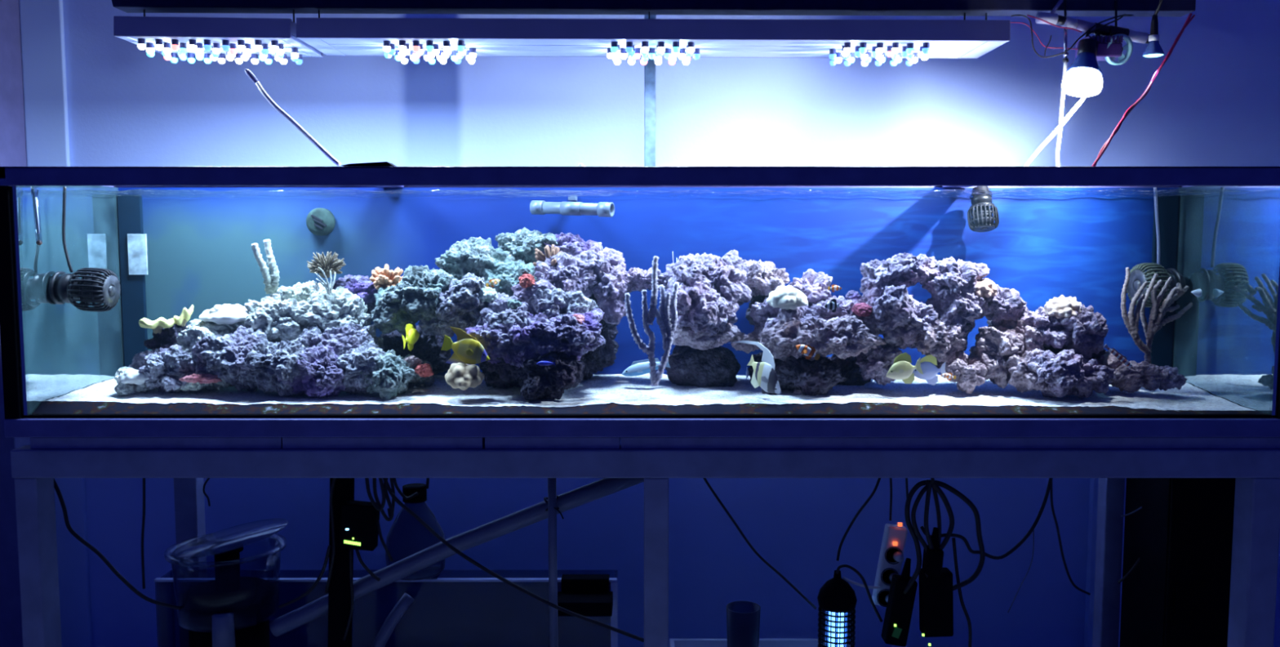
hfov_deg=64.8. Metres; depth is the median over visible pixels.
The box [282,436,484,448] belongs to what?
board
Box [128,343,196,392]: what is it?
rock
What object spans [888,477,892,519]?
cable
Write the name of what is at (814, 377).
rock
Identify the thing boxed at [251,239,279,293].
coral
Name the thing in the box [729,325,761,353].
rock
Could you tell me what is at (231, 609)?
skimmer
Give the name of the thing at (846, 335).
rock
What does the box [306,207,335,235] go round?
pump
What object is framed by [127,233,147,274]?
plate
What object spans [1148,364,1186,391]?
rock
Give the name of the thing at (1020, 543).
cable
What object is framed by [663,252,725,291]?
rock
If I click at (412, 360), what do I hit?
coral
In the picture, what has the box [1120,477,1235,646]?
base cabinet
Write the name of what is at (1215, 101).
wall
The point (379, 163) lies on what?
bar
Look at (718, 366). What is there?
rock
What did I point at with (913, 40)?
led fixture
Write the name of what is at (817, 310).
rock
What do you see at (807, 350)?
clownfish
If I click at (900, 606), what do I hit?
power adapter
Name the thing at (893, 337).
rock
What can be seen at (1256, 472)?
stand
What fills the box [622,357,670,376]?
wrasse
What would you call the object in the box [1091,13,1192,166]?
cable
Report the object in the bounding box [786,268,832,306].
rock
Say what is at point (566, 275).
rock
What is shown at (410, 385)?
rubble piece
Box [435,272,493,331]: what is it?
rock
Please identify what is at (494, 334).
rock
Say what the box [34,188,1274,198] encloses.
water
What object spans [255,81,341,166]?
cable
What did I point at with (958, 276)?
rock
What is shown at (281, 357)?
rock
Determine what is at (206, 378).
crust
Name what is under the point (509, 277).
rock
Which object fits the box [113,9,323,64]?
led fixture
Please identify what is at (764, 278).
rock
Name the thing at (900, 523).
switch
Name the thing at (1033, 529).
cable
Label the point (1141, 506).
cable
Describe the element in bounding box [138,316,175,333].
leather coral
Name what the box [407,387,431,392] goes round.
rubble
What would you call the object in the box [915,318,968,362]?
rock
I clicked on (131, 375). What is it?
coral
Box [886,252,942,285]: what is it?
rock
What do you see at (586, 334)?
rock
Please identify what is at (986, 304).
rock
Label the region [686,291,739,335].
rock
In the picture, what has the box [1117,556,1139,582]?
cable
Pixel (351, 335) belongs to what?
rock
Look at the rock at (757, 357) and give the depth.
2.74 m
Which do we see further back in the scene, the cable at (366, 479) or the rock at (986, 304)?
the rock at (986, 304)
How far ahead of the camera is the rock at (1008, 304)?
2.62 m
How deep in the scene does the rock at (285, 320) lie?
2.62 m
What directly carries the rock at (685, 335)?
on the rock at (718, 366)
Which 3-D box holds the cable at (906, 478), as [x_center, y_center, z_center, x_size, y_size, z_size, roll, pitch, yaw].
[0.702,0.449,2.646,0.015,0.118,0.006,0,5,0]
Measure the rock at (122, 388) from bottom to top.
0.082 m
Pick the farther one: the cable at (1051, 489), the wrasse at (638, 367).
the cable at (1051, 489)
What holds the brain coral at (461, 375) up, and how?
on the bed
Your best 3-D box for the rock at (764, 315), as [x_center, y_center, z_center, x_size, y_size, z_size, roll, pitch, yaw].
[0.377,-0.019,2.659,0.157,0.141,0.159,3,5,29]
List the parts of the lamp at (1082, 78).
black wire, black wire, black wire, black wire, rod, rod, bulb, segmented arm, spot bulb, cord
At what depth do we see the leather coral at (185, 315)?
2.62 m
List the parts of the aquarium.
rim rail, pane, rim rail, rail, rim rail, pane, pane, pane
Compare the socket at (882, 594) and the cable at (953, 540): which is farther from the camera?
the socket at (882, 594)
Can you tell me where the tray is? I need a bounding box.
[669,638,846,646]
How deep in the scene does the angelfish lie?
2.51 m
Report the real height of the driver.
0.080 m
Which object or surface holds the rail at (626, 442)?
on the stand
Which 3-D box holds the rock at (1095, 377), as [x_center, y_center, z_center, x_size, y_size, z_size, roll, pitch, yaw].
[1.117,0.135,2.567,0.172,0.113,0.119,0,5,0]
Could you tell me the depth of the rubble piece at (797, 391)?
2.59 m
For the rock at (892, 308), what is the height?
0.137 m
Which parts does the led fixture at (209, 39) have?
panel, rail, panel, panel, rail, panel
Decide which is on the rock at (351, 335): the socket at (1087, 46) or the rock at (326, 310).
the rock at (326, 310)
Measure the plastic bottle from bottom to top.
0.294 m
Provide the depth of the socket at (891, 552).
2.64 m
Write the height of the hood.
0.095 m
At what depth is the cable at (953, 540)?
2.55 m
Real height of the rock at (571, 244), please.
0.101 m
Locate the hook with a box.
[924,477,934,484]
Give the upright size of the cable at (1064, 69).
0.295 m
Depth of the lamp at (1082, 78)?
2.52 m
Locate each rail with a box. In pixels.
[30,436,282,448]
[620,436,1279,448]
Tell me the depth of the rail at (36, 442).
2.41 m
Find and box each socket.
[876,588,889,606]
[880,567,897,585]
[884,546,902,564]
[1076,38,1098,55]
[1150,14,1158,35]
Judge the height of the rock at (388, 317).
0.135 m
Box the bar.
[341,161,396,166]
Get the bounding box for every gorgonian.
[624,255,679,386]
[1120,266,1192,364]
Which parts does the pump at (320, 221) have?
handle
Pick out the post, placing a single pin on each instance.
(339, 591)
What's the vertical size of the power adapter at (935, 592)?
0.234 m
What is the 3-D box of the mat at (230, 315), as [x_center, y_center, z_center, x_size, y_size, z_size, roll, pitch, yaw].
[-1.076,-0.024,2.665,0.165,0.057,0.140,-2,5,-26]
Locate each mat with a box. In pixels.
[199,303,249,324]
[208,303,238,313]
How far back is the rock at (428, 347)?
2.77 m
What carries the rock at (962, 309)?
on the rock at (970, 326)
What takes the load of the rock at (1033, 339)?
on the rock at (1023, 379)
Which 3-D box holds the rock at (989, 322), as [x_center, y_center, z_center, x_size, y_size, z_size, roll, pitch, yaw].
[0.975,0.014,2.708,0.083,0.098,0.101,-4,6,-37]
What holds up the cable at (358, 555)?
attached to the controller
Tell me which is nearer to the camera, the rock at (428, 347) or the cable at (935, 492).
the cable at (935, 492)
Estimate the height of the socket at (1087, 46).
0.046 m
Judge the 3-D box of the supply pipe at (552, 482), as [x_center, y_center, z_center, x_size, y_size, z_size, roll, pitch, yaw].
[-0.222,0.627,2.575,0.024,0.502,0.022,0,5,0]
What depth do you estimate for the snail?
2.68 m
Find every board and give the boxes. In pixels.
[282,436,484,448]
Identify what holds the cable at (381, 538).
attached to the controller
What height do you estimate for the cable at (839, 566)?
0.151 m
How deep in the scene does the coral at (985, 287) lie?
2.59 m
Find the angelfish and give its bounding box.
[440,326,489,364]
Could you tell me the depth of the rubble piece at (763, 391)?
2.58 m
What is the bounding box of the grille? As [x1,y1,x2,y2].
[967,203,999,232]
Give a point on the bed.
(608, 393)
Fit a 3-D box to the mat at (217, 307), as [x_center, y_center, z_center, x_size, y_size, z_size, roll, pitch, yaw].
[-1.089,-0.031,2.644,0.073,0.040,0.067,-5,7,-44]
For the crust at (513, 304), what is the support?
on the rock at (508, 315)
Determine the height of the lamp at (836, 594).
0.258 m
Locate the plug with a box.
[244,68,258,83]
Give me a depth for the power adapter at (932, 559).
2.49 m
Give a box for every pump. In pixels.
[48,267,120,311]
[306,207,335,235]
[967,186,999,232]
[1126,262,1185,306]
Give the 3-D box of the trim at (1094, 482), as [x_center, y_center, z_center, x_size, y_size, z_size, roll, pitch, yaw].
[1.565,0.718,3.456,0.044,0.900,0.030,0,5,0]
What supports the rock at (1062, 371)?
on the bed
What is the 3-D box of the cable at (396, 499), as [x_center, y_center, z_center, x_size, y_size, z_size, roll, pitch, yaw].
[-0.318,0.587,2.539,0.660,0.435,0.026,0,5,1]
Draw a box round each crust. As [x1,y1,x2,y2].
[178,373,222,383]
[422,287,437,298]
[506,298,522,309]
[573,313,584,324]
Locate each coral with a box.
[118,368,149,385]
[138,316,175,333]
[173,304,193,326]
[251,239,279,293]
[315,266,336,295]
[369,263,403,289]
[403,355,422,365]
[444,362,484,390]
[478,285,497,302]
[532,244,562,266]
[766,284,808,309]
[974,277,997,297]
[1043,294,1081,318]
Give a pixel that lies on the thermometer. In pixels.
(38, 242)
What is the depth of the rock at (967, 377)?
2.57 m
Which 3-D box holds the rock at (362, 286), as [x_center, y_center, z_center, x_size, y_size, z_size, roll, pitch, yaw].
[-0.769,-0.066,2.759,0.169,0.135,0.173,-5,7,-44]
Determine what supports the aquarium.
on the rail at (36, 442)
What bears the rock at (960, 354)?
on the rock at (967, 377)
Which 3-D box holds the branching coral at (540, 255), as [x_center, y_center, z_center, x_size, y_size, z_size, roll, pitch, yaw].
[-0.232,-0.164,2.677,0.083,0.093,0.089,4,6,42]
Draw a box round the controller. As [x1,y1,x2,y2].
[339,499,379,550]
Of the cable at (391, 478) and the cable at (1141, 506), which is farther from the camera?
the cable at (1141, 506)
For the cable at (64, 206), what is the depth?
2.51 m
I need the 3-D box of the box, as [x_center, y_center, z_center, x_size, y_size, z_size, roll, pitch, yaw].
[-0.154,0.755,2.807,0.155,0.075,0.130,0,5,0]
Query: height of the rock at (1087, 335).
0.145 m
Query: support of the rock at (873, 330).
on the rock at (874, 364)
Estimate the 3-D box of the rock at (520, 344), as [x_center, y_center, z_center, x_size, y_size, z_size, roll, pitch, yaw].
[-0.279,0.044,2.562,0.300,0.144,0.148,0,5,0]
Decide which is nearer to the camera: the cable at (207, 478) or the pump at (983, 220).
the pump at (983, 220)
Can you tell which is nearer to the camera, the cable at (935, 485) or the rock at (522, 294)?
the cable at (935, 485)
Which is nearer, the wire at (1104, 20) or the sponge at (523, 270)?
the wire at (1104, 20)
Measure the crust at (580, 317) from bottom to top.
0.042 m
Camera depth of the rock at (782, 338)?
2.56 m
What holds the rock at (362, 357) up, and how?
on the rock at (393, 374)
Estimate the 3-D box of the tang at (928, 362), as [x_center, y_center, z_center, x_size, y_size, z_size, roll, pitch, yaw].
[0.742,0.118,2.587,0.092,0.079,0.021,3,6,34]
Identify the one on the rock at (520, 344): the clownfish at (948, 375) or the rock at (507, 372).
the rock at (507, 372)
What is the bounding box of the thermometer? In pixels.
[31,187,42,244]
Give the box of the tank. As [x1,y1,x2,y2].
[154,569,617,646]
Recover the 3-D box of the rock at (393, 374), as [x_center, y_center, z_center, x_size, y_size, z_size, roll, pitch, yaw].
[-0.645,0.131,2.564,0.160,0.125,0.126,4,6,39]
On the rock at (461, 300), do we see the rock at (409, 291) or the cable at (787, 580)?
the rock at (409, 291)
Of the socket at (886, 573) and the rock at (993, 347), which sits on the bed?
the rock at (993, 347)
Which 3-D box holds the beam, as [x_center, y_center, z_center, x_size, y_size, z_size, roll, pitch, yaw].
[0.027,-0.850,2.604,2.784,0.100,0.070,0,5,0]
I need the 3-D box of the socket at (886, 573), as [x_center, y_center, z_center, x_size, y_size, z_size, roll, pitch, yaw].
[0.655,0.664,2.646,0.046,0.047,0.006,0,5,0]
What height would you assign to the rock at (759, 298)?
0.134 m
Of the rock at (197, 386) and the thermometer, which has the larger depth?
the rock at (197, 386)
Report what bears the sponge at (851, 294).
on the rock at (873, 330)
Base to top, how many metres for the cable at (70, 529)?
0.371 m
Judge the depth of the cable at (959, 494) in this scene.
2.52 m
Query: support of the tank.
on the floor
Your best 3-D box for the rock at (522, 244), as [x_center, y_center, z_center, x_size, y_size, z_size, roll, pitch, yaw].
[-0.307,-0.210,2.784,0.192,0.112,0.117,0,5,0]
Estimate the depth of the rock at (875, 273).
2.61 m
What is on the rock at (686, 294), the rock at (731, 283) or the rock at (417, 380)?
the rock at (731, 283)
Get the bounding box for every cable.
[53,478,181,609]
[62,186,73,272]
[141,477,145,588]
[202,477,210,506]
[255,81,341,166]
[279,545,331,608]
[324,477,336,592]
[355,549,380,580]
[364,477,386,510]
[372,477,393,520]
[377,520,393,560]
[382,477,644,641]
[387,477,395,516]
[392,477,417,498]
[702,477,817,608]
[835,564,882,621]
[836,477,880,560]
[842,576,880,588]
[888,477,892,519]
[903,479,930,593]
[905,477,908,497]
[911,484,928,576]
[920,477,1053,559]
[924,479,933,548]
[930,479,985,590]
[931,485,941,546]
[932,480,954,549]
[951,537,972,646]
[1007,528,1034,612]
[1023,97,1086,166]
[1049,481,1090,595]
[1055,62,1067,166]
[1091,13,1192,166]
[1094,14,1195,166]
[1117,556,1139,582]
[1121,506,1142,516]
[1153,186,1159,264]
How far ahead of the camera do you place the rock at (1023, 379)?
2.55 m
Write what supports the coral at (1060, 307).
on the rock at (1038, 318)
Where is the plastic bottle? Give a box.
[385,477,445,579]
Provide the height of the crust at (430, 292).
0.028 m
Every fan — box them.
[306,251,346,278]
[1104,34,1133,65]
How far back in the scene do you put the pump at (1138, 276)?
2.76 m
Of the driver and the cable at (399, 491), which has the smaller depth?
the driver
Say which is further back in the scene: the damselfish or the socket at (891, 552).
the socket at (891, 552)
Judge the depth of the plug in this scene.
2.50 m
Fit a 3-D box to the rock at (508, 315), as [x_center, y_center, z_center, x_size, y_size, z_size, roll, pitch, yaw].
[-0.330,-0.011,2.589,0.158,0.109,0.122,1,5,8]
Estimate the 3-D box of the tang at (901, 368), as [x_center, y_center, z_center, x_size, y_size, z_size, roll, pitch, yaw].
[0.667,0.112,2.538,0.094,0.080,0.022,-1,5,-9]
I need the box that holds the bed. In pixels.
[32,373,1266,413]
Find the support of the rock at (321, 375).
on the bed
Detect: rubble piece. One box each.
[407,382,414,388]
[414,375,435,386]
[761,388,777,394]
[791,388,802,394]
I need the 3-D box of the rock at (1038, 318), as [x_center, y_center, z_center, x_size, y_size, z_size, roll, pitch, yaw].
[1.078,0.015,2.631,0.184,0.120,0.142,0,5,0]
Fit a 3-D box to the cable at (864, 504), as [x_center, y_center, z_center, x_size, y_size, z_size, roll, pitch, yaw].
[0.577,0.507,2.651,0.118,0.238,0.007,0,5,0]
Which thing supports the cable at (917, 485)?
hanging from the hook
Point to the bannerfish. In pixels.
(764, 375)
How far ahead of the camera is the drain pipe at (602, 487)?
2.60 m
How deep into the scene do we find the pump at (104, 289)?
2.50 m
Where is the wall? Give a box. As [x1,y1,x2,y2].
[62,0,1279,646]
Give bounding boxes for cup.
[576,162,585,166]
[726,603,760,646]
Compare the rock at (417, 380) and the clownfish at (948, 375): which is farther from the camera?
the rock at (417, 380)
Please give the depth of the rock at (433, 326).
2.63 m
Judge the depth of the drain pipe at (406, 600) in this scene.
2.68 m
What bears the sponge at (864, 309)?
on the rock at (846, 335)
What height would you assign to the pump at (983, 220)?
0.127 m
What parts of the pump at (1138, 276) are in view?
motor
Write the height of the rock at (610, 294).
0.168 m
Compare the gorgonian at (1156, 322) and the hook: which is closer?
the hook
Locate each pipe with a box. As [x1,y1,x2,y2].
[269,477,644,635]
[370,592,414,646]
[529,196,614,217]
[547,477,558,646]
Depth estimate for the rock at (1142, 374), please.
2.59 m
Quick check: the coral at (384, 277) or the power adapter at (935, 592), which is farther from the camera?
the coral at (384, 277)
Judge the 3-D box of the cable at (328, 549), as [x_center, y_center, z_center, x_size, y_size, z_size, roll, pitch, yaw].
[-0.848,0.642,2.548,0.144,0.169,0.015,1,5,8]
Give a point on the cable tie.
(544, 497)
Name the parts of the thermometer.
bulb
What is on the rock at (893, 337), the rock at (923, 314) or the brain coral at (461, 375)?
the rock at (923, 314)
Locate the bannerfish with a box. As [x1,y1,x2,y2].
[728,340,781,394]
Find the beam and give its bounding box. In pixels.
[111,0,1195,17]
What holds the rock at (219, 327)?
on the rock at (217, 354)
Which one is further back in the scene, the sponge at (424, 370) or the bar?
the sponge at (424, 370)
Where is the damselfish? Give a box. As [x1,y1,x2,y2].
[824,297,839,311]
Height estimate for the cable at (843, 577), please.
0.040 m
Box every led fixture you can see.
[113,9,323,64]
[296,10,1010,66]
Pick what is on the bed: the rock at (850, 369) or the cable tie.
the rock at (850, 369)
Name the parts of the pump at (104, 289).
motor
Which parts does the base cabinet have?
handle, door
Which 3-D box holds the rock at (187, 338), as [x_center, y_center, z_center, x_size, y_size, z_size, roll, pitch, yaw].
[-1.138,0.064,2.648,0.183,0.129,0.158,3,6,36]
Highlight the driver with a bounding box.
[1075,31,1123,61]
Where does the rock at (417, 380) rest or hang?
on the bed
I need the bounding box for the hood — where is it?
[817,569,857,612]
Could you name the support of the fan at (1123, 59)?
attached to the driver
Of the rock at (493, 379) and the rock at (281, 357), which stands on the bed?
the rock at (493, 379)
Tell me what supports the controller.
attached to the post
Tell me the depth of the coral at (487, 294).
2.59 m
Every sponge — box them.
[413,363,434,377]
[518,273,534,288]
[519,266,532,275]
[845,289,861,299]
[851,302,872,316]
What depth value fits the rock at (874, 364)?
2.60 m
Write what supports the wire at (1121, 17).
attached to the driver
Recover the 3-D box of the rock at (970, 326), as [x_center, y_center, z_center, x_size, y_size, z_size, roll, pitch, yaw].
[0.822,0.037,2.655,0.091,0.107,0.098,0,5,3]
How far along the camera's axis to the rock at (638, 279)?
2.67 m
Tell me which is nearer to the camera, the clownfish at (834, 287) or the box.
the clownfish at (834, 287)
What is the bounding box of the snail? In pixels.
[1191,288,1202,297]
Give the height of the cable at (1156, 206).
0.221 m
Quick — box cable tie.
[543,494,564,519]
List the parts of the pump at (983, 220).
motor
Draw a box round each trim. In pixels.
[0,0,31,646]
[18,0,92,646]
[1084,477,1098,646]
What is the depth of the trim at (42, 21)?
3.34 m
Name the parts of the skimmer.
lid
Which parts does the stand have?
leg, leg, rail, leg, power strip, leg, leg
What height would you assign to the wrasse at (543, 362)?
0.015 m
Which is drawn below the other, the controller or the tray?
the tray
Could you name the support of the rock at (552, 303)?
on the rock at (586, 334)
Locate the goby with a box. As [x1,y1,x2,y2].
[1103,343,1133,368]
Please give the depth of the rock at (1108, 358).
2.63 m
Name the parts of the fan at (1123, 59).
blade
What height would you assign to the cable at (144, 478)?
0.343 m
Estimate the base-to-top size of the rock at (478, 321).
0.122 m
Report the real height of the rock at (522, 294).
0.078 m
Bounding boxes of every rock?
[114,366,155,396]
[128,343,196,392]
[143,322,187,350]
[167,355,230,391]
[170,323,231,354]
[186,312,244,332]
[190,324,276,391]
[235,339,307,395]
[240,294,309,342]
[268,280,329,325]
[274,345,348,397]
[295,324,331,347]
[303,285,371,328]
[320,320,385,356]
[332,274,377,321]
[336,340,385,394]
[360,349,414,399]
[369,284,418,334]
[380,324,451,375]
[381,265,459,320]
[400,353,432,386]
[417,313,473,337]
[435,236,510,279]
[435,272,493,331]
[465,322,507,364]
[467,292,519,326]
[475,312,582,368]
[478,360,520,388]
[479,297,537,328]
[480,253,538,297]
[487,356,522,381]
[494,226,558,263]
[511,278,556,304]
[516,351,585,400]
[528,287,599,319]
[533,251,598,297]
[541,232,603,257]
[542,307,605,360]
[573,243,628,281]
[579,293,618,379]
[591,264,627,324]
[623,266,667,293]
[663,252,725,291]
[665,344,740,386]
[666,275,720,333]
[672,322,742,350]
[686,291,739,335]
[710,248,754,305]
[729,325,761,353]
[741,258,790,296]
[745,293,768,324]
[747,351,780,380]
[748,296,812,329]
[757,317,817,361]
[774,355,847,395]
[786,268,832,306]
[804,295,864,323]
[805,314,886,359]
[827,353,871,385]
[855,337,902,385]
[858,295,879,336]
[859,258,911,300]
[861,283,915,334]
[882,325,916,349]
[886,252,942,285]
[900,298,939,344]
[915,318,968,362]
[920,256,990,301]
[925,285,986,336]
[935,350,968,374]
[946,358,987,394]
[960,322,972,351]
[967,324,1026,388]
[980,277,999,314]
[982,284,1026,325]
[986,320,993,325]
[992,306,1049,356]
[1006,348,1048,393]
[1018,306,1077,348]
[1026,348,1084,397]
[1044,345,1106,359]
[1055,303,1108,359]
[1066,353,1115,398]
[1093,351,1122,384]
[1106,360,1168,392]
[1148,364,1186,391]
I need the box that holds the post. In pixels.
[327,477,354,646]
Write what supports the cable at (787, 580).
hanging from the stand
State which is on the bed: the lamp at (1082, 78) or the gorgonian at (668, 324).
the gorgonian at (668, 324)
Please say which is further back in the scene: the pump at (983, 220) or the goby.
the pump at (983, 220)
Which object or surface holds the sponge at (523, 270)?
on the rock at (522, 294)
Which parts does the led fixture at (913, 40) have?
panel, rail, panel, panel, rail, panel, panel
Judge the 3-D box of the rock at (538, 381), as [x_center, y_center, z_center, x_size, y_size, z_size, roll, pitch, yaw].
[-0.229,0.121,2.568,0.180,0.146,0.177,0,5,0]
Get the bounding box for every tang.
[401,323,419,351]
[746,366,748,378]
[885,351,923,383]
[911,354,946,384]
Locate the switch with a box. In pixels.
[897,521,902,526]
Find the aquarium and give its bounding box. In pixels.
[0,166,1279,436]
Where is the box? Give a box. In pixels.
[557,573,613,615]
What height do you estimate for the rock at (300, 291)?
0.138 m
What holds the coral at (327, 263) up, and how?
on the rock at (300, 291)
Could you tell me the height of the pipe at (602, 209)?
0.065 m
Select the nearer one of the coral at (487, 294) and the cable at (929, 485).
the cable at (929, 485)
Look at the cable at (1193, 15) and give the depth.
2.54 m
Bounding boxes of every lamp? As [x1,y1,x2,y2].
[817,569,857,646]
[1010,0,1164,97]
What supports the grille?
attached to the pump at (983, 220)
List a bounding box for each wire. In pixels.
[1080,14,1133,37]
[1085,13,1125,35]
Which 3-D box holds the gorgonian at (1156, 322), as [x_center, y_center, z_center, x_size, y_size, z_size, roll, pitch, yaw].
[1.361,-0.009,2.664,0.189,0.279,0.053,0,5,-4]
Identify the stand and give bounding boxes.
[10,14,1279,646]
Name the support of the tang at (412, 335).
in the water
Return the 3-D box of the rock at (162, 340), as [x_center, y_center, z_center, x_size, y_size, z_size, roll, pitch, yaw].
[-1.219,0.044,2.650,0.135,0.111,0.108,0,5,5]
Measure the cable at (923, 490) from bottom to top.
0.243 m
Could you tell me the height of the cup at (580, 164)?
0.010 m
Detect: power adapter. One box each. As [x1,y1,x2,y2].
[881,557,917,645]
[919,566,953,645]
[921,526,943,575]
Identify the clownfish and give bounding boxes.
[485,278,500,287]
[795,344,820,359]
[827,284,841,292]
[940,372,955,380]
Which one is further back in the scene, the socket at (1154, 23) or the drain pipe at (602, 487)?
the drain pipe at (602, 487)
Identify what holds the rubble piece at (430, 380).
on the bed
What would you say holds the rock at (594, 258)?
on the rock at (603, 356)
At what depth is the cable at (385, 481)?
2.51 m
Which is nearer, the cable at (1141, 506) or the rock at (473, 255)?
the rock at (473, 255)
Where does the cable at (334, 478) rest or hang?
attached to the post
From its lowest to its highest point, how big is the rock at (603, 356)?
0.302 m
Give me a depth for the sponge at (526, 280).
2.58 m
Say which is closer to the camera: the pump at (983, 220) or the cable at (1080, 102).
the cable at (1080, 102)
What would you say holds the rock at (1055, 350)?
on the rock at (1108, 358)
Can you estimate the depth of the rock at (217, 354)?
2.54 m
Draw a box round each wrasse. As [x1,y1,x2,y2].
[536,360,555,365]
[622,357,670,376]
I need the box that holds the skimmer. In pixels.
[164,517,288,646]
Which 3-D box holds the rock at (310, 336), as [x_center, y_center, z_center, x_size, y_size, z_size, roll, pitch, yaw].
[-0.852,0.067,2.620,0.166,0.129,0.126,0,5,-5]

